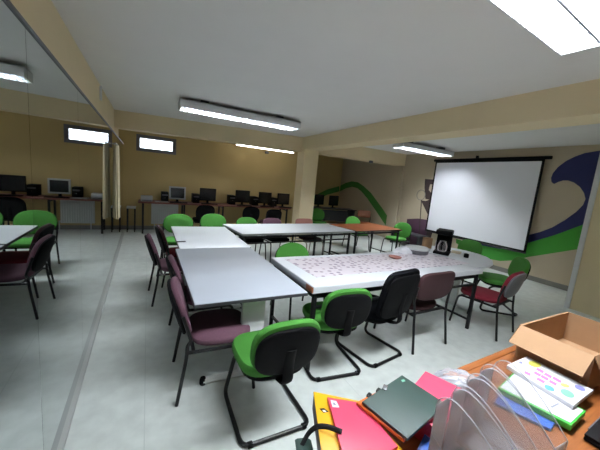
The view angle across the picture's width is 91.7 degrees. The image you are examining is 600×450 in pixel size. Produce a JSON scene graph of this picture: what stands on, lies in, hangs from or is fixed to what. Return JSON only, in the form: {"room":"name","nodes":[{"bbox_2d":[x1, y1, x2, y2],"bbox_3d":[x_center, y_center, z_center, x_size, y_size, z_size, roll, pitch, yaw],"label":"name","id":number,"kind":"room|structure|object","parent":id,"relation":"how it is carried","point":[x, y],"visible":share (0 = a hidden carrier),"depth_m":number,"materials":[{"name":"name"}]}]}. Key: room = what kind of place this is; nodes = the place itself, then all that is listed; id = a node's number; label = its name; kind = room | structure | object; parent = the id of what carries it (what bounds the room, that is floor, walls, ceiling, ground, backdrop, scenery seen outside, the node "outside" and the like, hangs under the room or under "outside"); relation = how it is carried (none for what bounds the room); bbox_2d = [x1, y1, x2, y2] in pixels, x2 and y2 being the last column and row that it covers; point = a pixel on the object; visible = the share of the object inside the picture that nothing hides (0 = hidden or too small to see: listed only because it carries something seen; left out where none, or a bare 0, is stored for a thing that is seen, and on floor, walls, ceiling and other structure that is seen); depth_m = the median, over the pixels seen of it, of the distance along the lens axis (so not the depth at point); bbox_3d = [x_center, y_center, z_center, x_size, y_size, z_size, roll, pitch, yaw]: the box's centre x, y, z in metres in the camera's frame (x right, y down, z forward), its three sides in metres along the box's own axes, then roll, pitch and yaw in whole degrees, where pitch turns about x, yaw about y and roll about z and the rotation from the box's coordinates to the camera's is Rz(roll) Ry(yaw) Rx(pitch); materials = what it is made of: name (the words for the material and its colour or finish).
{"room":"classroom","nodes":[
{"label":"classroom","id":0,"kind":"room"},
{"bbox_2d":[10,0,118,136],"bbox_3d":[-2.420,-0.449,3.114,0.100,2.780,13.400,1,9,-28],"label":"wall","id":1,"kind":"structure","parent":0,"point":[42,16],"depth_m":2.48,"materials":[{"name":"beige paint"}]},
{"bbox_2d":[99,86,101,100],"bbox_3d":[-2.963,-1.961,4.328,0.030,0.200,0.050,1,9,-28],"label":"wall bracket","id":2,"kind":"object","parent":1,"relation":"attached to","point":[100,87],"visible":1,"depth_m":4.31,"materials":[{"name":"white metal"}]},
{"bbox_3d":[-1.784,0.062,2.287,0.269,2.130,10.800,1,9,-28],"label":"wall","id":3,"kind":"structure","parent":1,"relation":"attached to","visible":0},
{"bbox_2d":[0,0,43,449],"bbox_3d":[-0.916,0.349,0.819,0.012,2.088,1.047,1,10,-28],"label":"mirror panel","id":4,"kind":"object","parent":3,"relation":"attached to","point":[21,428],"visible":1,"depth_m":1.07,"materials":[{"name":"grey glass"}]},
{"bbox_2d":[25,26,82,449],"bbox_3d":[-1.407,0.170,1.727,0.012,2.088,1.042,1,10,-28],"label":"mirror panel","id":5,"kind":"object","parent":3,"relation":"attached to","point":[52,97],"visible":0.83,"depth_m":1.55,"materials":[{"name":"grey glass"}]},
{"bbox_2d":[4,0,123,143],"bbox_3d":[-1.628,-0.983,2.163,0.020,0.016,10.801,1,10,-28],"label":"trim","id":6,"kind":"structure","parent":3,"relation":"attached to","point":[8,2],"depth_m":1.34,"materials":[{"name":"grey plastic"}]},
{"bbox_2d":[78,90,103,361],"bbox_3d":[-1.993,-0.044,2.811,0.012,2.088,1.452,1,10,-28],"label":"mirror panel","id":7,"kind":"object","parent":3,"relation":"attached to","point":[90,124],"visible":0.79,"depth_m":2.61,"materials":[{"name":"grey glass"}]},
{"bbox_2d":[57,231,124,449],"bbox_3d":[-1.808,1.097,2.477,0.040,0.030,10.802,1,10,-28],"label":"trim","id":8,"kind":"structure","parent":3,"relation":"attached to","point":[67,425],"depth_m":2.24,"materials":[{"name":"grey paint"}]},
{"bbox_2d":[102,119,114,292],"bbox_3d":[-2.720,-0.310,4.156,0.012,2.088,1.647,1,10,-28],"label":"mirror panel","id":9,"kind":"object","parent":3,"relation":"attached to","point":[108,134],"visible":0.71,"depth_m":3.92,"materials":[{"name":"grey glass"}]},
{"bbox_2d":[112,142,119,218],"bbox_3d":[-2.740,-0.652,4.335,0.106,1.109,0.336,1,10,-28],"label":"curtain","id":10,"kind":"object","parent":9,"relation":"hanging from","point":[116,157],"visible":1,"depth_m":4.26,"materials":[{"name":"beige fabric"}]},
{"bbox_2d":[115,135,122,256],"bbox_3d":[-3.676,-0.659,5.925,0.012,2.088,2.427,1,10,-28],"label":"mirror panel","id":11,"kind":"object","parent":3,"relation":"attached to","point":[118,222],"visible":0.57,"depth_m":6.09,"materials":[{"name":"clear glass"}]},
{"bbox_2d":[119,129,297,225],"bbox_3d":[-2.197,-1.245,8.628,5.400,2.780,0.200,1,9,-28],"label":"wall","id":12,"kind":"structure","parent":0,"point":[227,168],"depth_m":8.20,"materials":[{"name":"paint"}]},
{"bbox_2d":[136,134,175,154],"bbox_3d":[-3.736,-2.090,7.590,0.930,0.410,0.100,1,9,-28],"label":"window","id":13,"kind":"structure","parent":12,"relation":"in","point":[138,136],"depth_m":7.53,"materials":[{"name":"grey"}]},
{"bbox_2d":[123,225,198,229],"bbox_3d":[-2.268,0.094,8.727,5.300,0.100,0.020,1,9,-28],"label":"baseboard","id":14,"kind":"structure","parent":12,"relation":"attached to","point":[124,226],"depth_m":7.70,"materials":[{"name":"grey"}]},
{"bbox_2d":[151,204,177,229],"bbox_3d":[-3.645,-0.217,7.896,0.701,0.694,0.070,1,9,-28],"label":"radiator","id":15,"kind":"object","parent":12,"relation":"attached to","point":[159,212],"visible":0.69,"depth_m":7.81,"materials":[{"name":"white metal"}]},
{"bbox_2d":[51,0,599,154],"bbox_3d":[1.252,-1.819,4.763,8.400,0.100,13.400,1,9,-28],"label":"ceiling","id":16,"kind":"structure","parent":0,"point":[325,66],"depth_m":2.73,"materials":[{"name":"white paint"}]},
{"bbox_2d":[114,110,302,151],"bbox_3d":[-2.009,-2.227,7.080,4.356,0.360,0.317,2,9,-20],"label":"beam","id":17,"kind":"structure","parent":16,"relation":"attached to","point":[123,120],"depth_m":6.83,"materials":[{"name":"beige paint"}]},
{"bbox_2d":[178,98,300,130],"bbox_3d":[-0.997,-1.938,5.134,2.100,0.180,0.360,1,9,-28],"label":"ceiling light","id":18,"kind":"object","parent":16,"relation":"attached to","point":[203,107],"visible":1,"depth_m":4.98,"materials":[{"name":"white metal"}]},
{"bbox_2d":[236,144,292,152],"bbox_3d":[-0.939,-2.303,8.196,1.750,0.342,0.070,1,9,-28],"label":"ceiling light","id":19,"kind":"object","parent":16,"relation":"attached to","point":[236,144],"visible":0.39,"depth_m":8.23,"materials":[{"name":"white"}]},
{"bbox_2d":[319,147,405,165],"bbox_3d":[1.838,-2.111,8.677,3.230,0.360,0.400,1,9,-28],"label":"beam","id":20,"kind":"structure","parent":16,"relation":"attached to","point":[364,154],"depth_m":8.58,"materials":[{"name":"beige paint"}]},
{"bbox_2d":[392,142,453,156],"bbox_3d":[3.007,-1.849,7.014,1.750,0.180,0.340,1,9,-28],"label":"ceiling light","id":21,"kind":"object","parent":16,"relation":"attached to","point":[438,151],"visible":0.84,"depth_m":6.88,"materials":[{"name":"white"}]},
{"bbox_2d":[302,79,599,150],"bbox_3d":[2.394,-1.341,3.650,0.420,0.310,9.850,1,9,-28],"label":"ceiling beam","id":22,"kind":"structure","parent":16,"relation":"attached to","point":[576,104],"depth_m":3.54,"materials":[{"name":"beige paint"}]},
{"bbox_2d":[486,0,599,56],"bbox_3d":[1.081,-1.209,1.329,2.020,0.130,0.440,0,10,-31],"label":"ceiling light","id":23,"kind":"object","parent":16,"relation":"attached to","point":[566,27],"visible":1,"depth_m":1.67,"materials":[{"name":"white plastic"}]},
{"bbox_2d":[314,155,342,222],"bbox_3d":[0.570,-1.470,11.861,2.500,2.780,0.100,1,9,-28],"label":"wall","id":24,"kind":"structure","parent":0,"point":[329,169],"depth_m":12.03,"materials":[{"name":"paint"}]},
{"bbox_2d":[64,223,599,449],"bbox_3d":[0.992,1.018,5.183,8.400,0.100,13.400,1,9,-28],"label":"floor","id":25,"kind":"structure","parent":0,"point":[128,394],"depth_m":2.60,"materials":[{"name":"tile"}]},
{"bbox_2d":[126,206,135,231],"bbox_3d":[-4.277,-0.157,7.377,0.200,0.625,0.360,1,9,-28],"label":"stool","id":26,"kind":"object","parent":25,"relation":"on","point":[127,207],"visible":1,"depth_m":7.28,"materials":[{"name":"white"}]},
{"bbox_2d":[144,233,181,306],"bbox_3d":[-1.641,0.521,3.741,0.641,0.818,0.549,0,10,-32],"label":"chair","id":27,"kind":"object","parent":25,"relation":"on","point":[161,263],"visible":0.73,"depth_m":3.44,"materials":[{"name":"fabric"}]},
{"bbox_2d":[154,224,177,287],"bbox_3d":[-1.802,0.412,4.309,0.640,0.837,0.519,0,10,-34],"label":"chair","id":28,"kind":"object","parent":25,"relation":"on","point":[161,237],"visible":0.57,"depth_m":4.02,"materials":[{"name":"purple fabric"}]},
{"bbox_2d":[162,214,192,257],"bbox_3d":[-2.128,0.258,5.121,0.520,0.847,0.623,1,9,-28],"label":"chair","id":29,"kind":"object","parent":25,"relation":"on","point":[173,219],"visible":0.41,"depth_m":5.22,"materials":[{"name":"green fabric"}]},
{"bbox_2d":[165,254,233,345],"bbox_3d":[-1.000,0.703,2.912,0.641,0.818,0.549,0,10,-30],"label":"chair","id":30,"kind":"object","parent":25,"relation":"on","point":[173,269],"visible":0.37,"depth_m":2.64,"materials":[{"name":"fabric"}]},
{"bbox_2d":[192,205,214,223],"bbox_3d":[-2.457,-0.110,7.378,0.495,0.860,0.594,0,10,-32],"label":"chair","id":31,"kind":"object","parent":25,"relation":"on","point":[201,210],"visible":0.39,"depth_m":7.09,"materials":[{"name":"black fabric"}]},
{"bbox_2d":[167,276,254,406],"bbox_3d":[-0.713,0.818,2.309,0.641,0.818,0.549,1,9,-26],"label":"chair","id":32,"kind":"object","parent":25,"relation":"on","point":[215,326],"visible":0.94,"depth_m":2.14,"materials":[{"name":"fabric"}]},
{"bbox_2d":[171,226,250,271],"bbox_3d":[-1.375,0.515,4.239,0.856,0.740,1.464,1,9,-28],"label":"folding table","id":33,"kind":"object","parent":25,"relation":"on","point":[195,237],"visible":0.33,"depth_m":4.03,"materials":[{"name":"white laminate"}]},
{"bbox_2d":[199,214,226,226],"bbox_3d":[-1.625,0.238,5.563,0.520,0.847,0.623,1,9,-28],"label":"chair","id":34,"kind":"object","parent":25,"relation":"on","point":[208,220],"visible":0.34,"depth_m":5.70,"materials":[{"name":"green fabric"}]},
{"bbox_2d":[138,199,290,233],"bbox_3d":[-2.268,-0.198,8.304,4.106,0.800,0.626,1,9,-28],"label":"computer desk","id":35,"kind":"object","parent":25,"relation":"on","point":[222,205],"visible":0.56,"depth_m":7.96,"materials":[{"name":"red wood"}]},
{"bbox_2d":[141,195,152,201],"bbox_3d":[-3.846,-0.667,7.299,0.260,0.130,0.335,1,9,-28],"label":"printer","id":36,"kind":"object","parent":35,"relation":"on","point":[143,197],"visible":0.99,"depth_m":7.22,"materials":[{"name":"grey plastic"}]},
{"bbox_2d":[161,191,168,201],"bbox_3d":[-3.567,-0.753,7.674,0.170,0.240,0.365,1,9,-28],"label":"desktop computer","id":37,"kind":"object","parent":35,"relation":"on","point":[164,195],"visible":0.92,"depth_m":7.52,"materials":[{"name":"black plastic"}]},
{"bbox_2d":[169,186,185,201],"bbox_3d":[-3.203,-0.796,7.606,0.400,0.410,0.184,1,9,-28],"label":"monitor","id":38,"kind":"object","parent":35,"relation":"on","point":[175,192],"visible":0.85,"depth_m":7.58,"materials":[{"name":"grey plastic"}]},
{"bbox_2d":[191,193,199,202],"bbox_3d":[-2.885,-0.744,8.032,0.170,0.240,0.365,1,9,-28],"label":"desktop computer","id":39,"kind":"object","parent":35,"relation":"on","point":[194,196],"visible":0.99,"depth_m":7.89,"materials":[{"name":"black plastic"}]},
{"bbox_2d":[199,188,215,202],"bbox_3d":[-2.521,-0.792,7.963,0.430,0.420,0.184,1,9,-28],"label":"monitor","id":40,"kind":"object","parent":35,"relation":"on","point":[206,194],"visible":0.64,"depth_m":7.93,"materials":[{"name":"black plastic"}]},
{"bbox_2d":[227,194,234,204],"bbox_3d":[-2.008,-0.742,8.491,0.170,0.260,0.365,1,9,-28],"label":"desktop computer","id":41,"kind":"object","parent":35,"relation":"on","point":[230,198],"visible":1,"depth_m":8.34,"materials":[{"name":"black plastic"}]},
{"bbox_2d":[235,190,249,204],"bbox_3d":[-1.662,-0.785,8.414,0.420,0.430,0.184,1,9,-28],"label":"monitor","id":42,"kind":"object","parent":35,"relation":"on","point":[242,196],"visible":0.88,"depth_m":8.39,"materials":[{"name":"black plastic"}]},
{"bbox_2d":[249,196,258,205],"bbox_3d":[-1.397,-0.733,8.811,0.170,0.260,0.365,1,9,-28],"label":"desktop computer","id":43,"kind":"object","parent":35,"relation":"on","point":[253,201],"visible":0.95,"depth_m":8.67,"materials":[{"name":"black plastic"}]},
{"bbox_2d":[258,192,271,205],"bbox_3d":[-1.052,-0.771,8.735,0.400,0.420,0.184,1,9,-28],"label":"monitor","id":44,"kind":"object","parent":35,"relation":"on","point":[264,198],"visible":0.88,"depth_m":8.71,"materials":[{"name":"black plastic"}]},
{"bbox_2d":[267,197,276,206],"bbox_3d":[-0.866,-0.726,9.090,0.170,0.260,0.365,1,9,-28],"label":"desktop computer","id":45,"kind":"object","parent":35,"relation":"on","point":[273,200],"visible":0.88,"depth_m":8.93,"materials":[{"name":"black plastic"}]},
{"bbox_2d":[277,193,289,206],"bbox_3d":[-0.520,-0.764,9.014,0.400,0.420,0.184,1,9,-28],"label":"monitor","id":46,"kind":"object","parent":35,"relation":"on","point":[283,199],"visible":0.93,"depth_m":8.99,"materials":[{"name":"black plastic"}]},
{"bbox_2d":[175,247,307,385],"bbox_3d":[-0.713,0.774,2.902,0.881,0.740,1.561,1,9,-28],"label":"folding table","id":47,"kind":"object","parent":25,"relation":"on","point":[238,277],"visible":0.74,"depth_m":2.46,"materials":[{"name":"grey laminate"}]},
{"bbox_2d":[236,217,265,259],"bbox_3d":[-0.988,0.285,5.742,0.499,0.817,0.618,0,10,-32],"label":"chair","id":48,"kind":"object","parent":25,"relation":"on","point":[243,220],"visible":0.3,"depth_m":5.80,"materials":[{"name":"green fabric"}]},
{"bbox_2d":[242,207,259,221],"bbox_3d":[-1.401,-0.102,7.978,0.495,0.860,0.594,2,9,-23],"label":"chair","id":49,"kind":"object","parent":25,"relation":"on","point":[253,212],"visible":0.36,"depth_m":7.68,"materials":[{"name":"black plastic"}]},
{"bbox_2d":[258,209,281,223],"bbox_3d":[-0.857,-0.070,8.222,0.519,0.817,0.618,0,10,-32],"label":"chair","id":50,"kind":"object","parent":25,"relation":"on","point":[272,213],"visible":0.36,"depth_m":7.93,"materials":[{"name":"fabric"}]},
{"bbox_2d":[224,318,319,448],"bbox_3d":[-0.196,0.918,1.973,0.495,0.821,0.589,1,9,-28],"label":"chair","id":51,"kind":"object","parent":25,"relation":"on","point":[277,351],"visible":1,"depth_m":1.73,"materials":[{"name":"green fabric"}]},
{"bbox_2d":[259,218,290,261],"bbox_3d":[-0.502,0.290,6.042,0.499,0.807,0.616,0,10,-32],"label":"chair","id":52,"kind":"object","parent":25,"relation":"on","point":[267,220],"visible":0.37,"depth_m":6.08,"materials":[{"name":"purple fabric"}]},
{"bbox_2d":[223,223,354,255],"bbox_3d":[-0.179,0.417,5.645,2.426,0.740,0.926,-1,10,-34],"label":"work table","id":53,"kind":"object","parent":25,"relation":"on","point":[246,231],"visible":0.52,"depth_m":5.35,"materials":[{"name":"white laminate"}]},
{"bbox_2d":[270,243,324,319],"bbox_3d":[-0.017,0.682,3.627,0.511,0.826,0.623,1,10,-29],"label":"chair","id":54,"kind":"object","parent":25,"relation":"on","point":[288,249],"visible":0.2,"depth_m":3.75,"materials":[{"name":"green fabric"}]},
{"bbox_2d":[290,149,318,240],"bbox_3d":[0.114,-0.780,7.979,0.430,2.470,0.400,1,9,-28],"label":"pillar","id":55,"kind":"structure","parent":25,"relation":"on","point":[307,160],"depth_m":7.78,"materials":[{"name":"beige paint"}]},
{"bbox_2d":[294,218,323,254],"bbox_3d":[0.196,0.300,6.370,0.480,0.818,0.589,0,10,-34],"label":"chair","id":56,"kind":"object","parent":25,"relation":"on","point":[300,220],"visible":0.49,"depth_m":6.38,"materials":[{"name":"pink fabric"}]},
{"bbox_2d":[312,208,326,223],"bbox_3d":[0.580,-0.089,9.203,0.511,0.826,0.623,3,9,-13],"label":"chair","id":57,"kind":"object","parent":25,"relation":"on","point":[318,214],"visible":0.6,"depth_m":9.35,"materials":[{"name":"green fabric"}]},
{"bbox_2d":[313,206,356,220],"bbox_3d":[1.166,-0.222,10.585,1.566,0.800,0.646,3,9,-16],"label":"desk","id":58,"kind":"object","parent":25,"relation":"on","point":[334,214],"visible":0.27,"depth_m":10.81,"materials":[{"name":"brown wood"}]},
{"bbox_2d":[314,194,323,206],"bbox_3d":[0.685,-0.866,10.379,0.420,0.440,0.184,-2,11,-39],"label":"monitor","id":59,"kind":"object","parent":58,"relation":"on","point":[319,199],"visible":0.96,"depth_m":10.34,"materials":[{"name":"black plastic"}]},
{"bbox_2d":[328,195,338,207],"bbox_3d":[1.217,-0.842,10.547,0.420,0.440,0.184,0,10,-33],"label":"monitor","id":60,"kind":"object","parent":58,"relation":"on","point":[333,200],"visible":0.97,"depth_m":10.51,"materials":[{"name":"black plastic"}]},
{"bbox_2d":[302,288,371,381],"bbox_3d":[0.292,0.869,2.608,0.495,0.821,0.589,2,9,-21],"label":"chair","id":61,"kind":"object","parent":25,"relation":"on","point":[341,311],"visible":0.9,"depth_m":2.34,"materials":[{"name":"black plastic"}]},
{"bbox_2d":[342,216,368,250],"bbox_3d":[1.502,0.212,7.742,0.511,0.826,0.623,1,9,-26],"label":"chair","id":62,"kind":"object","parent":25,"relation":"on","point":[352,219],"visible":0.5,"depth_m":7.85,"materials":[{"name":"green fabric"}]},
{"bbox_2d":[357,210,370,223],"bbox_3d":[2.219,-0.069,10.044,0.479,0.837,0.594,6,8,2],"label":"chair","id":63,"kind":"object","parent":25,"relation":"on","point":[361,213],"visible":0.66,"depth_m":10.21,"materials":[{"name":"brown wood"}]},
{"bbox_2d":[328,223,401,254],"bbox_3d":[1.486,0.405,6.753,1.486,0.740,0.866,-1,10,-35],"label":"work table","id":64,"kind":"object","parent":25,"relation":"on","point":[371,228],"visible":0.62,"depth_m":6.60,"materials":[{"name":"brown wood"}]},
{"bbox_2d":[269,252,482,370],"bbox_3d":[0.910,0.828,3.397,2.396,0.781,0.916,1,10,-28],"label":"work table","id":65,"kind":"object","parent":25,"relation":"on","point":[316,287],"visible":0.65,"depth_m":2.81,"materials":[{"name":"white laminate"}]},
{"bbox_2d":[285,253,470,276],"bbox_3d":[1.019,0.434,3.447,2.360,0.003,0.600,1,10,-28],"label":"oilcloth","id":66,"kind":"object","parent":65,"relation":"on","point":[339,265],"visible":0.86,"depth_m":3.28,"materials":[{"name":"white plastic"}]},
{"bbox_2d":[393,247,411,253],"bbox_3d":[1.453,0.341,4.046,0.380,0.083,0.199,1,9,-28],"label":"paper bag","id":67,"kind":"object","parent":66,"relation":"on","point":[401,250],"visible":0.82,"depth_m":3.97,"materials":[{"name":"white"}]},
{"bbox_2d":[405,244,429,255],"bbox_3d":[1.644,0.348,4.090,0.320,0.090,0.320,1,9,-28],"label":"plastic tub","id":68,"kind":"object","parent":66,"relation":"on","point":[415,249],"visible":0.88,"depth_m":3.97,"materials":[{"name":"grey plastic"}]},
{"bbox_2d":[337,268,419,367],"bbox_3d":[0.768,0.817,2.875,0.500,0.930,0.599,-1,10,-37],"label":"chair","id":69,"kind":"object","parent":25,"relation":"on","point":[398,291],"visible":0.9,"depth_m":2.63,"materials":[{"name":"black fabric"}]},
{"bbox_2d":[380,222,411,252],"bbox_3d":[2.470,0.349,7.416,0.623,0.826,0.511,-3,11,-42],"label":"chair","id":70,"kind":"object","parent":25,"relation":"on","point":[406,229],"visible":0.91,"depth_m":7.42,"materials":[{"name":"green fabric"}]},
{"bbox_2d":[390,231,428,245],"bbox_3d":[3.243,0.431,8.763,0.400,0.420,1.100,1,9,-28],"label":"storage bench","id":71,"kind":"object","parent":25,"relation":"on","point":[415,239],"visible":0.34,"depth_m":8.61,"materials":[{"name":"grey"}]},
{"bbox_2d":[373,271,455,354],"bbox_3d":[1.275,0.849,3.251,0.590,0.841,0.581,0,10,-30],"label":"chair","id":72,"kind":"object","parent":25,"relation":"on","point":[432,286],"visible":0.71,"depth_m":3.01,"materials":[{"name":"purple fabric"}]},
{"bbox_2d":[400,246,492,311],"bbox_3d":[2.354,0.814,4.521,1.076,0.737,1.196,1,9,-28],"label":"round table","id":73,"kind":"object","parent":25,"relation":"on","point":[476,260],"visible":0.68,"depth_m":4.31,"materials":[{"name":"white laminate"}]},
{"bbox_2d":[422,237,432,248],"bbox_3d":[2.081,0.292,4.763,0.130,0.170,0.080,4,8,-5],"label":"carton","id":74,"kind":"object","parent":73,"relation":"on","point":[427,242],"visible":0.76,"depth_m":4.72,"materials":[{"name":"cardboard"}]},
{"bbox_2d":[433,228,453,255],"bbox_3d":[2.179,0.253,4.419,0.220,0.365,0.333,10,10,32],"label":"coffee maker","id":75,"kind":"object","parent":73,"relation":"on","point":[445,236],"visible":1,"depth_m":4.43,"materials":[{"name":"black plastic"}]},
{"bbox_2d":[457,239,482,287],"bbox_3d":[3.045,0.694,5.486,0.589,0.821,0.495,0,10,-33],"label":"chair","id":76,"kind":"object","parent":25,"relation":"on","point":[473,246],"visible":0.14,"depth_m":5.54,"materials":[{"name":"green fabric"}]},
{"bbox_2d":[449,271,526,341],"bbox_3d":[2.366,0.901,3.656,0.499,0.817,0.626,-1,10,-35],"label":"chair","id":77,"kind":"object","parent":25,"relation":"on","point":[513,283],"visible":0.96,"depth_m":3.47,"materials":[{"name":"red fabric"}]},
{"bbox_2d":[384,345,599,449],"bbox_3d":[1.141,1.173,1.322,1.960,0.750,0.779,0,10,-30],"label":"desk","id":78,"kind":"object","parent":25,"relation":"on","point":[591,405],"visible":0.13,"depth_m":1.16,"materials":[{"name":"orange wood"}]},
{"bbox_2d":[295,392,401,449],"bbox_3d":[0.166,0.692,1.024,0.391,0.112,0.426,4,9,-11],"label":"file","id":79,"kind":"object","parent":78,"relation":"on","point":[324,428],"visible":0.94,"depth_m":0.96,"materials":[{"name":"yellow plastic"}]},
{"bbox_2d":[327,397,397,449],"bbox_3d":[0.162,0.665,0.957,0.207,0.014,0.272,1,9,-28],"label":"document folder","id":80,"kind":"object","parent":79,"relation":"on","point":[360,431],"visible":0.98,"depth_m":0.95,"materials":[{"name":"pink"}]},
{"bbox_2d":[417,434,430,449],"bbox_3d":[0.417,0.757,0.967,0.045,0.039,0.121,11,10,37],"label":"document folder","id":81,"kind":"object","parent":78,"relation":"on","point":[424,444],"visible":0.5,"depth_m":0.98,"materials":[{"name":"blue"}]},
{"bbox_2d":[414,371,460,442],"bbox_3d":[0.512,0.712,1.138,0.166,0.095,0.310,13,12,43],"label":"box file","id":82,"kind":"object","parent":78,"relation":"on","point":[436,386],"visible":0.3,"depth_m":1.18,"materials":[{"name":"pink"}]},
{"bbox_2d":[356,387,405,442],"bbox_3d":[0.348,0.651,1.051,0.228,0.018,0.190,-2,11,-41],"label":"document folder","id":83,"kind":"object","parent":82,"relation":"on","point":[359,403],"visible":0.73,"depth_m":0.99,"materials":[{"name":"orange"}]},
{"bbox_2d":[362,375,441,440],"bbox_3d":[0.376,0.642,1.053,0.265,0.018,0.188,-2,11,-39],"label":"document folder","id":84,"kind":"object","parent":83,"relation":"on","point":[402,405],"visible":0.95,"depth_m":1.03,"materials":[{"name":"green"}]},
{"bbox_2d":[434,368,475,387],"bbox_3d":[0.723,0.717,1.339,0.251,0.064,0.175,1,9,-28],"label":"plastic bag","id":85,"kind":"object","parent":78,"relation":"on","point":[456,380],"visible":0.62,"depth_m":1.40,"materials":[{"name":"white plastic"}]},
{"bbox_2d":[428,389,513,449],"bbox_3d":[0.518,0.666,0.836,0.086,0.278,0.253,0,10,-33],"label":"magazine file","id":86,"kind":"object","parent":78,"relation":"on","point":[440,417],"visible":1,"depth_m":0.94,"materials":[{"name":"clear plastic"}]},
{"bbox_2d":[443,378,537,449],"bbox_3d":[0.602,0.665,0.897,0.085,0.278,0.253,0,10,-31],"label":"magazine file","id":87,"kind":"object","parent":78,"relation":"on","point":[454,421],"visible":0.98,"depth_m":1.00,"materials":[{"name":"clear plastic"}]},
{"bbox_2d":[458,368,554,449],"bbox_3d":[0.683,0.663,0.962,0.085,0.278,0.253,1,9,-28],"label":"magazine file","id":88,"kind":"object","parent":78,"relation":"on","point":[468,436],"visible":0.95,"depth_m":1.07,"materials":[{"name":"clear plastic"}]},
{"bbox_2d":[472,360,567,449],"bbox_3d":[0.767,0.661,1.022,0.086,0.278,0.253,1,9,-25],"label":"magazine file","id":89,"kind":"object","parent":78,"relation":"on","point":[487,429],"visible":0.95,"depth_m":1.12,"materials":[{"name":"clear plastic"}]},
{"bbox_2d":[494,394,555,430],"bbox_3d":[0.963,0.781,1.236,0.181,0.013,0.193,-2,11,-40],"label":"document folder","id":90,"kind":"object","parent":78,"relation":"on","point":[520,411],"visible":0.63,"depth_m":1.20,"materials":[{"name":"blue plastic"}]},
{"bbox_2d":[497,373,585,430],"bbox_3d":[1.035,0.761,1.275,0.224,0.026,0.282,1,9,-28],"label":"case","id":91,"kind":"object","parent":90,"relation":"on","point":[566,417],"visible":0.87,"depth_m":1.24,"materials":[{"name":"green"}]},
{"bbox_2d":[506,356,592,408],"bbox_3d":[1.173,0.734,1.383,0.240,0.020,0.279,1,9,-28],"label":"book","id":92,"kind":"object","parent":91,"relation":"on","point":[562,388],"visible":1,"depth_m":1.35,"materials":[{"name":"white paper"}]},
{"bbox_2d":[509,311,599,388],"bbox_3d":[1.576,0.686,1.644,0.793,0.190,0.415,1,9,-28],"label":"cardboard box","id":93,"kind":"object","parent":78,"relation":"on","point":[567,343],"visible":0.91,"depth_m":1.57,"materials":[{"name":"brown cardboard"}]},
{"bbox_2d":[583,417,599,448],"bbox_3d":[1.291,0.823,1.091,0.360,0.027,0.256,0,10,-31],"label":"laptop","id":94,"kind":"object","parent":78,"relation":"on","point":[592,436],"visible":1,"depth_m":1.10,"materials":[{"name":"black plastic"}]},
{"bbox_2d":[469,257,530,315],"bbox_3d":[2.992,0.856,4.362,0.589,0.821,0.495,7,9,12],"label":"chair","id":95,"kind":"object","parent":25,"relation":"on","point":[517,264],"visible":0.6,"depth_m":4.24,"materials":[{"name":"green fabric"}]},
{"bbox_2d":[336,144,599,285],"bbox_3d":[4.663,-0.351,6.833,0.100,2.780,13.400,1,9,-28],"label":"wall","id":96,"kind":"structure","parent":0,"point":[556,202],"depth_m":6.88,"materials":[{"name":"beige paint"}]},
{"bbox_2d":[314,181,386,224],"bbox_3d":[1.825,-0.905,10.705,1.336,1.435,3.341,1,9,-28],"label":"wall mural","id":97,"kind":"object","parent":96,"relation":"attached to","point":[370,197],"visible":0.85,"depth_m":10.99,"materials":[{"name":"green paint"}]},
{"bbox_2d":[384,166,404,237],"bbox_3d":[3.116,-0.722,9.616,0.080,2.420,0.420,1,9,-28],"label":"pilaster","id":98,"kind":"object","parent":96,"relation":"attached to","point":[398,171],"visible":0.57,"depth_m":9.54,"materials":[{"name":"beige paint"}]},
{"bbox_2d":[397,184,404,222],"bbox_3d":[3.242,-0.568,9.403,0.030,1.500,0.060,1,9,-28],"label":"duct","id":99,"kind":"object","parent":96,"relation":"attached to","point":[403,184],"visible":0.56,"depth_m":9.38,"materials":[{"name":"beige paint"}]},
{"bbox_2d":[407,179,432,237],"bbox_3d":[3.626,-0.238,8.680,0.024,2.244,1.071,1,9,-28],"label":"wall mural","id":100,"kind":"object","parent":96,"relation":"attached to","point":[418,226],"visible":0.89,"depth_m":8.62,"materials":[{"name":"purple paint"}]},
{"bbox_2d":[405,243,567,290],"bbox_3d":[4.247,0.878,7.463,0.020,0.100,4.850,1,9,-28],"label":"baseboard","id":101,"kind":"structure","parent":96,"relation":"attached to","point":[532,278],"depth_m":6.03,"materials":[{"name":"grey"}]},
{"bbox_2d":[425,156,552,253],"bbox_3d":[4.360,-0.638,7.178,0.113,2.114,2.731,1,9,-28],"label":"projection screen","id":102,"kind":"object","parent":96,"relation":"attached to","point":[486,201],"visible":0.98,"depth_m":6.90,"materials":[{"name":"fabric"}]},
{"bbox_2d":[456,225,582,260],"bbox_3d":[4.810,0.239,6.424,0.003,1.342,2.818,1,9,-28],"label":"wall mural","id":103,"kind":"object","parent":96,"relation":"attached to","point":[567,240],"visible":0.58,"depth_m":5.99,"materials":[{"name":"green paint"}]},
{"bbox_2d":[482,151,599,248],"bbox_3d":[4.940,-0.423,6.194,0.003,2.191,2.353,1,9,-28],"label":"wall mural","id":104,"kind":"object","parent":96,"relation":"attached to","point":[580,170],"visible":0.78,"depth_m":5.56,"materials":[{"name":"blue paint"}]},
{"bbox_2d":[570,182,599,317],"bbox_3d":[6.015,0.364,2.841,1.200,2.780,4.550,1,9,-28],"label":"wall partition","id":105,"kind":"structure","parent":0,"point":[585,299],"depth_m":4.47,"materials":[{"name":"beige paint"}]},
{"bbox_2d":[564,155,599,307],"bbox_3d":[4.450,-0.028,4.520,0.030,2.780,0.066,1,9,-28],"label":"trim","id":106,"kind":"structure","parent":105,"relation":"attached to","point":[596,180],"depth_m":4.54,"materials":[{"name":"white metal"}]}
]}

